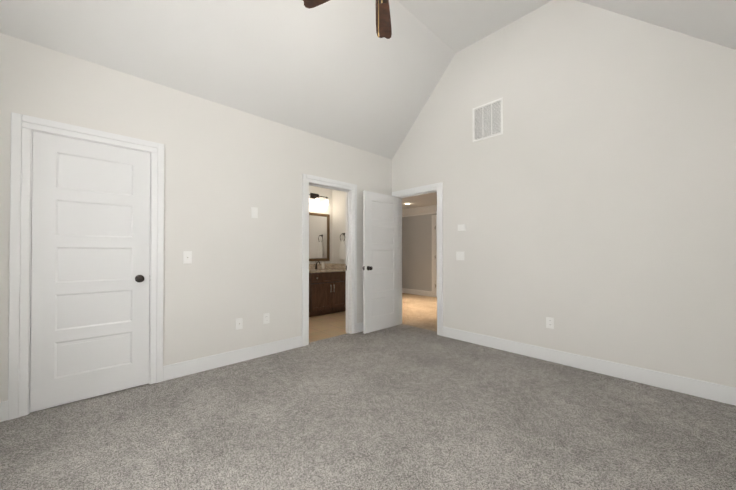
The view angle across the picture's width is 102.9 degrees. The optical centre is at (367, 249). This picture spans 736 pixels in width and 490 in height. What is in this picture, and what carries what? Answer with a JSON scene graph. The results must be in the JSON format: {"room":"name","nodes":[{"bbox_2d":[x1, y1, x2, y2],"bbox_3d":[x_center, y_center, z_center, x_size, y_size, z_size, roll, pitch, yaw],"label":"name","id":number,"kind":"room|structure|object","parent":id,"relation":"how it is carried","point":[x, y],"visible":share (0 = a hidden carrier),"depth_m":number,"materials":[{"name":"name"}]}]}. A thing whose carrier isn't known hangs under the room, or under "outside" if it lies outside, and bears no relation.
{"room":"empty bedroom","nodes":[
{"label":"empty bedroom","id":0,"kind":"room"},
{"bbox_2d":[0,33,391,401],"bbox_3d":[-1.196,-0.833,3.376,4.490,4.050,0.120,0,-1,-43],"label":"wall","id":1,"kind":"structure","parent":0,"point":[226,168],"depth_m":2.92,"materials":[{"name":"paint"}]},
{"bbox_2d":[8,112,163,419],"bbox_3d":[-2.220,0.112,2.398,0.890,2.142,0.158,0,-1,-43],"label":"trim","id":2,"kind":"structure","parent":1,"relation":"attached to","point":[23,127],"depth_m":2.10,"materials":[{"name":"white wood"}]},
{"bbox_2d":[30,131,149,412],"bbox_3d":[-2.191,0.157,2.368,0.692,2.032,0.171,0,-1,-43],"label":"closet door","id":3,"kind":"structure","parent":1,"relation":"in","point":[90,275],"depth_m":2.32,"materials":[{"name":"white wood"}]},
{"bbox_2d":[183,251,191,263],"bbox_3d":[-1.713,0.072,2.786,0.072,0.117,0.014,0,-1,-43],"label":"switch plate","id":4,"kind":"object","parent":1,"relation":"attached to","point":[187,256],"visible":1,"depth_m":2.79,"materials":[{"name":"white plastic"}]},
{"bbox_2d":[163,336,301,380],"bbox_3d":[-1.331,1.122,3.136,1.428,0.135,0.015,0,-1,-43],"label":"baseboard","id":5,"kind":"structure","parent":1,"relation":"attached to","point":[180,369],"depth_m":3.02,"materials":[{"name":"white wood"}]},
{"bbox_2d":[236,318,242,329],"bbox_3d":[-1.364,0.785,3.110,0.072,0.117,0.014,0,-1,-43],"label":"electrical outlet","id":6,"kind":"object","parent":1,"relation":"attached to","point":[239,323],"visible":1,"depth_m":3.11,"materials":[{"name":"white plastic"}]},
{"bbox_2d":[251,207,257,217],"bbox_3d":[-1.250,-0.409,3.232,0.072,0.117,0.009,0,-1,-43],"label":"switch plate","id":7,"kind":"object","parent":1,"relation":"attached to","point":[254,212],"visible":1,"depth_m":3.23,"materials":[{"name":"white plastic"}]},
{"bbox_2d":[263,313,269,323],"bbox_3d":[-1.148,0.776,3.318,0.072,0.117,0.009,0,-1,-43],"label":"electrical outlet","id":8,"kind":"object","parent":1,"relation":"attached to","point":[266,318],"visible":1,"depth_m":3.31,"materials":[{"name":"white plastic"}]},
{"bbox_2d":[302,174,356,345],"bbox_3d":[-0.536,0.127,3.991,0.890,2.142,0.158,0,-1,-43],"label":"door frame","id":9,"kind":"structure","parent":1,"relation":"attached to","point":[350,189],"depth_m":4.18,"materials":[{"name":"white wood"}]},
{"bbox_2d":[357,322,362,332],"bbox_3d":[0.115,1.135,4.503,0.772,0.135,0.015,0,-1,-43],"label":"baseboard","id":10,"kind":"structure","parent":1,"relation":"attached to","point":[359,325],"depth_m":4.28,"materials":[{"name":"white wood"}]},
{"bbox_2d":[309,193,328,204],"bbox_3d":[-1.034,-1.037,5.887,0.560,0.207,0.154,0,-1,-43],"label":"sconce","id":11,"kind":"object","parent":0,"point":[314,196],"visible":0.71,"depth_m":5.91,"materials":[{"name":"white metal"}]},
{"bbox_2d":[309,185,331,263],"bbox_3d":[-1.634,-0.189,5.485,2.520,2.800,0.144,0,-1,-43],"label":"wall","id":12,"kind":"structure","parent":0,"point":[319,236],"depth_m":6.03,"materials":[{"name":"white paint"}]},
{"bbox_2d":[309,311,346,342],"bbox_3d":[-1.027,1.255,4.831,2.520,0.100,1.910,0,-1,-43],"label":"floor","id":13,"kind":"structure","parent":0,"point":[325,326],"depth_m":4.60,"materials":[{"name":"beige tile"}]},
{"bbox_2d":[309,263,345,316],"bbox_3d":[-0.873,0.748,5.694,0.910,0.930,0.629,0,-1,-43],"label":"bathroom vanity","id":14,"kind":"object","parent":13,"relation":"on","point":[327,289],"visible":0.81,"depth_m":5.47,"materials":[{"name":"brown wood"}]},
{"bbox_2d":[332,190,345,263],"bbox_3d":[-0.127,-0.187,5.653,0.100,2.800,1.730,0,-1,-43],"label":"wall","id":15,"kind":"structure","parent":0,"point":[338,213],"depth_m":6.10,"materials":[{"name":"paint"}]},
{"bbox_2d":[339,233,345,259],"bbox_3d":[-0.506,-0.071,5.922,0.080,0.554,0.206,0,-1,-43],"label":"towel","id":16,"kind":"object","parent":15,"relation":"attached to","point":[342,252],"visible":0.98,"depth_m":5.89,"materials":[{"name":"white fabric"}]},
{"bbox_2d":[0,293,735,489],"bbox_3d":[0.628,1.251,4.317,8.460,0.100,6.350,0,-1,-43],"label":"floor carpet","id":17,"kind":"object","parent":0,"point":[413,401],"visible":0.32,"depth_m":1.94,"materials":[{"name":"grey carpet"}]},
{"bbox_2d":[0,0,735,159],"bbox_3d":[0.065,-2.096,2.054,4.490,1.438,3.790,0,-1,-43],"label":"ceiling","id":18,"kind":"structure","parent":0,"point":[339,71],"depth_m":2.94,"materials":[{"name":"paint"}]},
{"bbox_2d":[303,0,391,38],"bbox_3d":[0.068,-2.053,2.003,1.246,1.245,1.271,0,-1,-43],"label":"fan","id":19,"kind":"object","parent":18,"relation":"hanging from","point":[383,23],"visible":1,"depth_m":2.40,"materials":[{"name":"brown wood"}]},
{"bbox_2d":[402,213,436,290],"bbox_3d":[2.296,-0.074,7.179,0.120,2.600,4.500,0,-1,-43],"label":"wall","id":20,"kind":"structure","parent":0,"point":[417,252],"depth_m":8.08,"materials":[{"name":"paint"}]},
{"bbox_2d":[402,205,436,296],"bbox_3d":[2.205,0.036,7.093,0.130,2.380,4.260,0,-1,-43],"label":"trim","id":21,"kind":"structure","parent":20,"relation":"attached to","point":[425,210],"depth_m":7.99,"materials":[{"name":"white wood"}]},
{"bbox_2d":[432,215,436,296],"bbox_3d":[2.055,0.158,7.418,0.139,2.142,0.962,0,-1,-43],"label":"door frame","id":22,"kind":"structure","parent":20,"relation":"attached to","point":[434,217],"depth_m":7.69,"materials":[{"name":"white wood"}]},
{"bbox_2d":[435,219,436,296],"bbox_3d":[2.029,0.202,7.397,0.171,2.032,0.772,0,-1,-43],"label":"hall door","id":23,"kind":"structure","parent":20,"relation":"in","point":[435,257],"depth_m":7.64,"materials":[{"name":"white wood"}]},
{"bbox_2d":[402,192,436,208],"bbox_3d":[1.217,-1.203,6.169,2.850,0.080,4.260,0,-1,-43],"label":"ceiling","id":24,"kind":"structure","parent":0,"point":[430,199],"depth_m":7.02,"materials":[{"name":"paint"}]},
{"bbox_2d":[392,0,735,387],"bbox_3d":[1.653,-0.832,3.543,0.120,4.050,3.550,0,-1,-43],"label":"wall","id":25,"kind":"structure","parent":0,"point":[589,197],"depth_m":2.88,"materials":[{"name":"paint"}]},
{"bbox_2d":[363,191,398,333],"bbox_3d":[0.210,0.176,4.433,0.742,2.032,0.171,0,-1,-43],"label":"hall door","id":26,"kind":"structure","parent":25,"relation":"in","point":[380,261],"depth_m":4.39,"materials":[{"name":"white wood"}]},
{"bbox_2d":[392,182,442,335],"bbox_3d":[0.766,0.131,4.473,0.158,2.142,0.940,0,-1,-43],"label":"door frame","id":27,"kind":"structure","parent":25,"relation":"attached to","point":[423,190],"depth_m":4.14,"materials":[{"name":"white wood"}]},
{"bbox_2d":[456,252,463,259],"bbox_3d":[1.222,0.082,3.892,0.016,0.117,0.117,0,-1,-43],"label":"switch plate","id":28,"kind":"object","parent":25,"relation":"attached to","point":[459,255],"visible":1,"depth_m":3.90,"materials":[{"name":"white plastic"}]},
{"bbox_2d":[458,224,465,230],"bbox_3d":[1.236,-0.293,3.881,0.016,0.085,0.115,0,-1,-43],"label":"light switch","id":29,"kind":"object","parent":25,"relation":"attached to","point":[461,227],"visible":1,"depth_m":3.87,"materials":[{"name":"white plastic"}]},
{"bbox_2d":[473,97,502,141],"bbox_3d":[1.479,-1.601,3.641,0.009,0.440,0.380,0,-1,-43],"label":"air vent","id":30,"kind":"object","parent":25,"relation":"in","point":[488,121],"visible":1,"depth_m":3.63,"materials":[{"name":"white metal"}]},
{"bbox_2d":[546,317,553,328],"bbox_3d":[1.941,0.780,3.130,0.009,0.117,0.072,0,-1,-43],"label":"electrical outlet","id":31,"kind":"object","parent":25,"relation":"attached to","point":[549,322],"visible":1,"depth_m":3.13,"materials":[{"name":"white plastic"}]},
{"bbox_2d":[443,326,735,405],"bbox_3d":[1.916,1.122,3.146,0.019,0.135,2.556,0,-1,-43],"label":"baseboard","id":32,"kind":"structure","parent":25,"relation":"attached to","point":[705,389],"depth_m":2.76,"materials":[{"name":"white wood"}]}
]}

